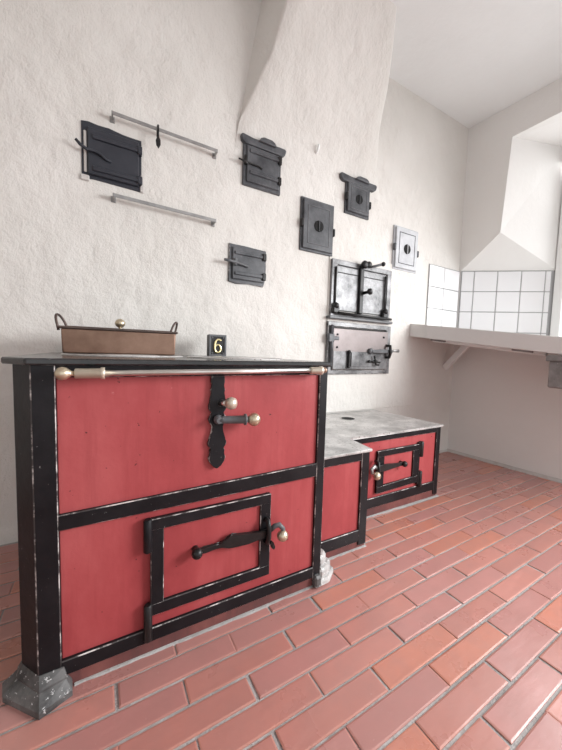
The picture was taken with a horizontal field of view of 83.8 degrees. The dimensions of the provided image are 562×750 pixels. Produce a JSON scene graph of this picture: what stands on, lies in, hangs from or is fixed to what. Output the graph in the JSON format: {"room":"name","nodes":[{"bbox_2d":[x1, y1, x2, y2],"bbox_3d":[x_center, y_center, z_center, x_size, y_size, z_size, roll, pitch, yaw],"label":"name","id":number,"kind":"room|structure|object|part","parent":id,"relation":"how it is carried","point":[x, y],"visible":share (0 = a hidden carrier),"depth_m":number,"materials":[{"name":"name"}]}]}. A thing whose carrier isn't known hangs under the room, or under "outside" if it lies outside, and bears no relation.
{"room":"historic interior","nodes":[
{"label":"historic interior","id":0,"kind":"room"},
{"bbox_2d":[0,0,468,544],"bbox_3d":[-0.514,-0.723,1.754,5.060,3.041,0.001,-1,5,-29],"label":"wall","id":1,"kind":"structure","parent":0,"point":[82,256],"depth_m":1.67,"materials":[{"name":"paint"}]},
{"bbox_2d":[74,120,143,192],"bbox_3d":[-0.826,-1.066,1.522,0.296,0.274,0.056,-1,5,-29],"label":"door","id":2,"kind":"structure","parent":1,"relation":"in","point":[109,156],"depth_m":1.52,"materials":[{"name":"black metal"}]},
{"bbox_3d":[-0.886,-1.059,1.479,0.150,0.056,0.017,-2,5,-38],"label":"lever","id":3,"kind":"part","parent":2,"relation":"part of","materials":[{"name":"black metal"}]},
{"bbox_2d":[111,193,215,226],"bbox_3d":[-0.602,-0.871,1.660,0.528,0.037,0.060,-1,5,-29],"label":"wall rail","id":4,"kind":"object","parent":1,"relation":"attached to","point":[113,198],"visible":1,"depth_m":1.62,"materials":[{"name":"silver metal"}]},
{"bbox_2d":[110,110,217,158],"bbox_3d":[-0.590,-1.246,1.634,0.534,0.037,0.060,-1,5,-29],"label":"wall rail","id":5,"kind":"object","parent":1,"relation":"attached to","point":[112,119],"visible":1,"depth_m":1.59,"materials":[{"name":"silver metal"}]},
{"bbox_2d":[156,124,160,148],"bbox_3d":[-0.624,-1.204,1.585,0.023,0.118,0.035,-1,5,-29],"label":"hook","id":6,"kind":"object","parent":5,"relation":"hanging from","point":[158,141],"visible":1,"depth_m":1.57,"materials":[{"name":"black metal"}]},
{"bbox_2d":[224,243,266,286],"bbox_3d":[-0.212,-0.668,1.893,0.290,0.234,0.065,-1,5,-29],"label":"door","id":7,"kind":"structure","parent":1,"relation":"in","point":[246,265],"depth_m":1.90,"materials":[{"name":"grey metal"}]},
{"bbox_3d":[-0.263,-0.662,1.852,0.161,0.030,0.019,-2,5,-38],"label":"lever","id":8,"kind":"part","parent":7,"relation":"part of","materials":[{"name":"grey metal"}]},
{"bbox_2d":[238,133,285,195],"bbox_3d":[-0.112,-1.282,1.903,0.326,0.290,0.053,-1,5,-29],"label":"door","id":9,"kind":"structure","parent":1,"relation":"in","point":[261,159],"depth_m":1.90,"materials":[{"name":"grey metal"}]},
{"bbox_3d":[-0.179,-1.250,1.852,0.159,0.018,0.014,-1,5,-33],"label":"lever","id":10,"kind":"part","parent":9,"relation":"part of","materials":[{"name":"black metal"}]},
{"bbox_3d":[-0.117,-1.261,1.923,0.255,0.246,0.018,-1,5,-29],"label":"frame","id":11,"kind":"part","parent":9,"relation":"part of","materials":[{"name":"grey metal"}]},
{"bbox_3d":[-0.105,-1.394,1.910,0.303,0.051,0.030,-1,5,-29],"label":"hood moulding","id":12,"kind":"part","parent":9,"relation":"part of","materials":[{"name":"grey metal"}]},
{"bbox_2d":[299,196,334,256],"bbox_3d":[0.252,-1.012,2.138,0.283,0.346,0.040,-1,5,-29],"label":"plate","id":13,"kind":"object","parent":1,"relation":"attached to","point":[316,232],"visible":1,"depth_m":2.12,"materials":[{"name":"grey metal"}]},
{"bbox_2d":[339,172,376,219],"bbox_3d":[0.566,-1.300,2.284,0.348,0.265,0.049,-1,5,-29],"label":"plate","id":14,"kind":"object","parent":1,"relation":"attached to","point":[357,190],"visible":1,"depth_m":2.27,"materials":[{"name":"grey metal"}]},
{"bbox_3d":[0.560,-1.280,2.301,0.234,0.223,0.016,-1,5,-29],"label":"frame","id":15,"kind":"part","parent":14,"relation":"part of","materials":[{"name":"grey metal"}]},
{"bbox_3d":[0.565,-1.401,2.285,0.348,0.051,0.030,-1,5,-29],"label":"hood moulding","id":16,"kind":"part","parent":14,"relation":"part of","materials":[{"name":"grey metal"}]},
{"bbox_2d":[326,258,392,323],"bbox_3d":[0.636,-0.626,2.337,0.637,0.442,0.128,-1,5,-29],"label":"door unit","id":17,"kind":"structure","parent":1,"relation":"attached to","point":[354,289],"depth_m":2.33,"materials":[{"name":"metal"}]},
{"bbox_3d":[0.388,-0.621,2.230,0.013,0.298,0.013,-1,5,-29],"label":"hinge rod","id":18,"kind":"part","parent":17,"relation":"part of","materials":[{"name":"black metal"}]},
{"bbox_3d":[0.641,-0.442,2.360,0.536,0.027,0.020,-1,5,-29],"label":"foot rod","id":19,"kind":"part","parent":17,"relation":"part of","materials":[{"name":"black metal"}]},
{"bbox_3d":[0.644,-0.617,2.327,0.051,0.049,0.082,-1,5,-29],"label":"knob","id":20,"kind":"part","parent":17,"relation":"part of","materials":[{"name":"black metal"}]},
{"bbox_3d":[0.819,-0.626,2.471,0.013,0.298,0.013,-1,5,-29],"label":"hinge rod","id":21,"kind":"part","parent":17,"relation":"part of","materials":[{"name":"black metal"}]},
{"bbox_2d":[325,321,398,373],"bbox_3d":[0.636,-0.197,2.392,0.693,0.383,0.096,-1,5,-29],"label":"door unit","id":22,"kind":"structure","parent":1,"relation":"attached to","point":[350,351],"depth_m":2.37,"materials":[{"name":"metal"}]},
{"bbox_3d":[0.510,-0.117,2.322,0.045,0.137,0.027,-1,5,-29],"label":"slide handle","id":23,"kind":"part","parent":22,"relation":"part of","materials":[{"name":"black metal"}]},
{"bbox_2d":[326,241,421,412],"bbox_3d":[0.765,-0.342,2.500,1.001,1.237,0.010,-1,5,-29],"label":"wall","id":24,"kind":"structure","parent":1,"relation":"attached to","point":[345,392],"depth_m":2.58,"materials":[{"name":"paint"}]},
{"bbox_2d":[391,225,418,273],"bbox_3d":[1.026,-1.029,2.571,0.294,0.344,0.040,-1,5,-29],"label":"plate","id":25,"kind":"object","parent":1,"relation":"attached to","point":[405,254],"visible":1,"depth_m":2.55,"materials":[{"name":"grey paint"}]},
{"bbox_2d":[431,339,547,369],"bbox_3d":[1.592,-0.152,2.487,0.395,0.272,0.875,-1,5,-29],"label":"bracket","id":26,"kind":"object","parent":1,"relation":"attached to","point":[465,346],"visible":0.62,"depth_m":2.49,"materials":[{"name":"white metal"}]},
{"bbox_2d":[0,452,561,749],"bbox_3d":[0.852,0.933,0.218,5.944,0.005,4.332,-1,5,-29],"label":"floor","id":27,"kind":"structure","parent":0,"point":[517,707],"depth_m":0.95,"materials":[{"name":"ceramic"}]},
{"bbox_2d":[1,352,332,719],"bbox_3d":[-0.423,0.365,1.357,1.081,0.895,0.938,-1,5,-29],"label":"range","id":28,"kind":"object","parent":27,"relation":"on","point":[162,500],"visible":0.99,"depth_m":0.92,"materials":[{"name":"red metal"}]},
{"bbox_3d":[-0.466,0.372,1.380,0.936,0.872,0.855,-1,5,-29],"label":"casing","id":29,"kind":"part","parent":28,"relation":"part of","materials":[{"name":"black metal"}]},
{"bbox_3d":[-0.632,0.385,0.815,0.094,0.829,0.075,-1,5,-29],"label":"corner post","id":30,"kind":"part","parent":28,"relation":"part of","materials":[{"name":"black metal"}]},
{"bbox_2d":[54,313,177,354],"bbox_3d":[-0.709,-0.175,1.396,0.487,0.160,0.217,-1,5,-29],"label":"copper pan","id":31,"kind":"object","parent":28,"relation":"on","point":[75,339],"visible":1,"depth_m":1.30,"materials":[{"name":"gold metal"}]},
{"bbox_3d":[-0.904,-0.218,1.287,0.025,0.071,0.060,2,4,5],"label":"handle","id":32,"kind":"part","parent":31,"relation":"part of","materials":[{"name":"brown metal"}]},
{"bbox_3d":[-0.709,-0.196,1.394,0.442,0.012,0.217,-1,5,-29],"label":"lid","id":33,"kind":"part","parent":31,"relation":"part of","materials":[{"name":"brown metal"}]},
{"bbox_3d":[-0.714,-0.225,1.389,0.043,0.050,0.043,-1,5,-29],"label":"lid knob","id":34,"kind":"part","parent":31,"relation":"part of","materials":[{"name":"gold metal"}]},
{"bbox_3d":[-0.512,-0.222,1.498,0.025,0.071,0.060,2,4,5],"label":"handle","id":35,"kind":"part","parent":31,"relation":"part of","materials":[{"name":"brown metal"}]},
{"bbox_3d":[-0.447,-0.070,1.334,0.976,0.017,0.889,-1,5,-29],"label":"plate","id":36,"kind":"part","parent":28,"relation":"part of","materials":[{"name":"grey metal"}]},
{"bbox_3d":[-0.222,0.178,1.007,0.815,0.373,0.018,-1,5,-29],"label":"panel","id":37,"kind":"part","parent":28,"relation":"part of","materials":[{"name":"red metal"}]},
{"bbox_3d":[-0.214,-0.014,0.988,0.816,0.033,0.022,-1,5,-29],"label":"rail","id":38,"kind":"part","parent":28,"relation":"part of","materials":[{"name":"black metal"}]},
{"bbox_3d":[-0.233,0.575,1.035,0.815,0.386,0.018,-1,5,-29],"label":"panel","id":39,"kind":"part","parent":28,"relation":"part of","materials":[{"name":"red metal"}]},
{"bbox_3d":[-0.236,0.781,1.043,0.816,0.043,0.025,-1,5,-29],"label":"rail","id":40,"kind":"part","parent":28,"relation":"part of","materials":[{"name":"black metal"}]},
{"bbox_3d":[-0.224,0.371,1.014,0.816,0.058,0.025,-1,5,-29],"label":"rail","id":41,"kind":"part","parent":28,"relation":"part of","materials":[{"name":"black metal"}]},
{"bbox_3d":[-0.214,0.568,1.023,0.396,0.299,0.018,-1,5,-29],"label":"door frame","id":42,"kind":"part","parent":28,"relation":"part of","materials":[{"name":"black metal"}]},
{"bbox_3d":[-0.221,0.566,1.032,0.336,0.239,0.017,-1,5,-29],"label":"oven door","id":43,"kind":"part","parent":28,"relation":"part of","materials":[{"name":"red metal"}]},
{"bbox_3d":[-0.203,0.151,0.996,0.061,0.297,0.014,-1,5,-29],"label":"strap plate","id":44,"kind":"part","parent":28,"relation":"part of","materials":[{"name":"black metal"}]},
{"bbox_2d":[207,334,226,355],"bbox_3d":[-0.350,-0.160,1.703,0.096,0.116,0.049,-1,5,-29],"label":"block","id":45,"kind":"object","parent":28,"relation":"on","point":[216,344],"visible":1,"depth_m":1.68,"materials":[{"name":"black metal"}]},
{"bbox_3d":[-0.179,0.088,0.983,0.037,0.022,0.020,4,5,33],"label":"knob stem","id":46,"kind":"part","parent":28,"relation":"part of","materials":[{"name":"metal"}]},
{"bbox_3d":[-0.155,0.088,0.973,0.041,0.040,0.040,-1,5,-29],"label":"knob","id":47,"kind":"part","parent":28,"relation":"part of","materials":[{"name":"gold metal"}]},
{"bbox_3d":[-0.155,0.142,0.990,0.114,0.037,0.037,0,4,-18],"label":"lever","id":48,"kind":"part","parent":28,"relation":"part of","materials":[{"name":"grey metal"}]},
{"bbox_3d":[-0.088,0.144,1.011,0.043,0.043,0.043,-1,5,-29],"label":"lever knob","id":49,"kind":"part","parent":28,"relation":"part of","materials":[{"name":"gold metal"}]},
{"bbox_3d":[0.005,0.564,1.100,0.039,0.040,0.039,-1,5,-29],"label":"latch knob","id":50,"kind":"part","parent":28,"relation":"part of","materials":[{"name":"gold metal"}]},
{"bbox_3d":[0.134,0.388,1.244,0.037,0.852,0.075,-1,5,-29],"label":"corner post","id":51,"kind":"part","parent":28,"relation":"part of","materials":[{"name":"black metal"}]},
{"bbox_2d":[74,495,438,686],"bbox_3d":[0.237,0.823,1.475,2.023,0.009,0.208,-2,6,-43],"label":"trim","id":52,"kind":"structure","parent":27,"relation":"on","point":[245,614],"depth_m":1.05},
{"bbox_2d":[321,410,443,557],"bbox_3d":[0.447,0.555,1.949,1.173,0.484,0.786,-1,5,-29],"label":"range","id":53,"kind":"object","parent":27,"relation":"on","point":[376,461],"visible":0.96,"depth_m":1.79,"materials":[{"name":"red metal"}]},
{"bbox_3d":[0.257,0.763,1.434,0.334,0.057,0.023,-1,5,-29],"label":"rail","id":54,"kind":"part","parent":53,"relation":"part of","materials":[{"name":"black metal"}]},
{"bbox_3d":[0.239,0.564,1.415,0.288,0.354,0.018,-1,5,-29],"label":"panel","id":55,"kind":"part","parent":53,"relation":"part of","materials":[{"name":"red metal"}]},
{"bbox_3d":[0.268,0.380,1.407,0.334,0.040,0.023,-1,5,-29],"label":"rail","id":56,"kind":"part","parent":53,"relation":"part of","materials":[{"name":"black metal"}]},
{"bbox_3d":[0.377,0.583,1.509,0.048,0.450,0.066,-1,5,-29],"label":"corner post","id":57,"kind":"part","parent":53,"relation":"part of","materials":[{"name":"black metal"}]},
{"bbox_3d":[0.524,0.553,1.712,0.044,0.045,0.044,-1,5,-29],"label":"latch knob","id":58,"kind":"part","parent":53,"relation":"part of","materials":[{"name":"gold metal"}]},
{"bbox_3d":[0.454,0.322,1.932,1.173,0.013,0.786,-1,5,-29],"label":"plate","id":59,"kind":"part","parent":53,"relation":"part of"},
{"bbox_3d":[0.679,0.357,1.855,0.822,0.033,0.023,-1,5,-29],"label":"rail","id":60,"kind":"part","parent":53,"relation":"part of","materials":[{"name":"black metal"}]},
{"bbox_3d":[0.702,0.553,1.871,0.363,0.249,0.018,-1,5,-29],"label":"door frame","id":61,"kind":"part","parent":53,"relation":"part of","materials":[{"name":"black metal"}]},
{"bbox_3d":[0.699,0.542,1.880,0.267,0.184,0.017,-1,5,-29],"label":"firing door","id":62,"kind":"part","parent":53,"relation":"part of","materials":[{"name":"red metal"}]},
{"bbox_3d":[0.659,0.535,1.867,0.795,0.345,0.018,-1,5,-29],"label":"panel","id":63,"kind":"part","parent":53,"relation":"part of","materials":[{"name":"red metal"}]},
{"bbox_3d":[0.669,0.729,1.881,0.822,0.058,0.023,-1,5,-29],"label":"rail","id":64,"kind":"part","parent":53,"relation":"part of","materials":[{"name":"black metal"}]},
{"bbox_3d":[1.006,0.560,2.078,0.039,0.450,0.066,-1,5,-29],"label":"corner post","id":65,"kind":"part","parent":53,"relation":"part of","materials":[{"name":"black metal"}]},
{"bbox_2d":[235,0,396,199],"bbox_3d":[0.354,-1.781,1.942,1.205,0.906,0.366,-1,5,-29],"label":"hood","id":66,"kind":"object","parent":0,"point":[319,71],"depth_m":1.91,"materials":[{"name":"paint"}]},
{"bbox_2d":[389,0,561,127],"bbox_3d":[0.839,-2.082,-0.033,5.704,0.001,4.223,-1,5,-29],"label":"ceiling","id":67,"kind":"structure","parent":0,"point":[471,60],"depth_m":2.15,"materials":[{"name":"paint"}]},
{"bbox_2d":[447,78,561,478],"bbox_3d":[2.998,-0.590,1.306,0.658,3.041,4.223,-1,5,-29],"label":"wall","id":68,"kind":"structure","parent":0,"point":[503,409],"depth_m":2.72,"materials":[{"name":"paint"}]},
{"bbox_2d":[409,324,561,354],"bbox_3d":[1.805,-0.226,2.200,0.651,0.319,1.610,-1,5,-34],"label":"countertop","id":69,"kind":"structure","parent":68,"relation":"attached to","point":[521,341],"depth_m":2.20,"materials":[{"name":"stone"}]},
{"bbox_2d":[425,264,554,335],"bbox_3d":[1.884,-0.653,2.909,1.210,0.634,0.197,1,4,-5],"label":"tile backsplash","id":70,"kind":"structure","parent":68,"relation":"attached to","point":[504,301],"depth_m":2.90,"materials":[{"name":"tile"}]},
{"bbox_2d":[447,449,561,482],"bbox_3d":[2.802,0.896,1.325,0.008,0.028,4.236,-1,5,-34],"label":"baseboard","id":71,"kind":"structure","parent":68,"relation":"attached to","point":[449,450],"depth_m":2.65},
{"bbox_2d":[546,355,561,388],"bbox_3d":[2.072,-0.002,1.867,0.559,0.206,0.612,-1,5,-29],"label":"stone basin","id":72,"kind":"object","parent":68,"relation":"attached to","point":[555,365],"visible":1,"depth_m":1.96,"materials":[{"name":"grey stone"}]},
{"bbox_2d":[550,201,561,336],"bbox_3d":[2.815,-1.027,2.264,0.051,1.891,1.295,-1,5,-29],"label":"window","id":73,"kind":"structure","parent":68,"relation":"in","point":[556,316],"depth_m":2.81,"materials":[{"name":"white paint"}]}
]}

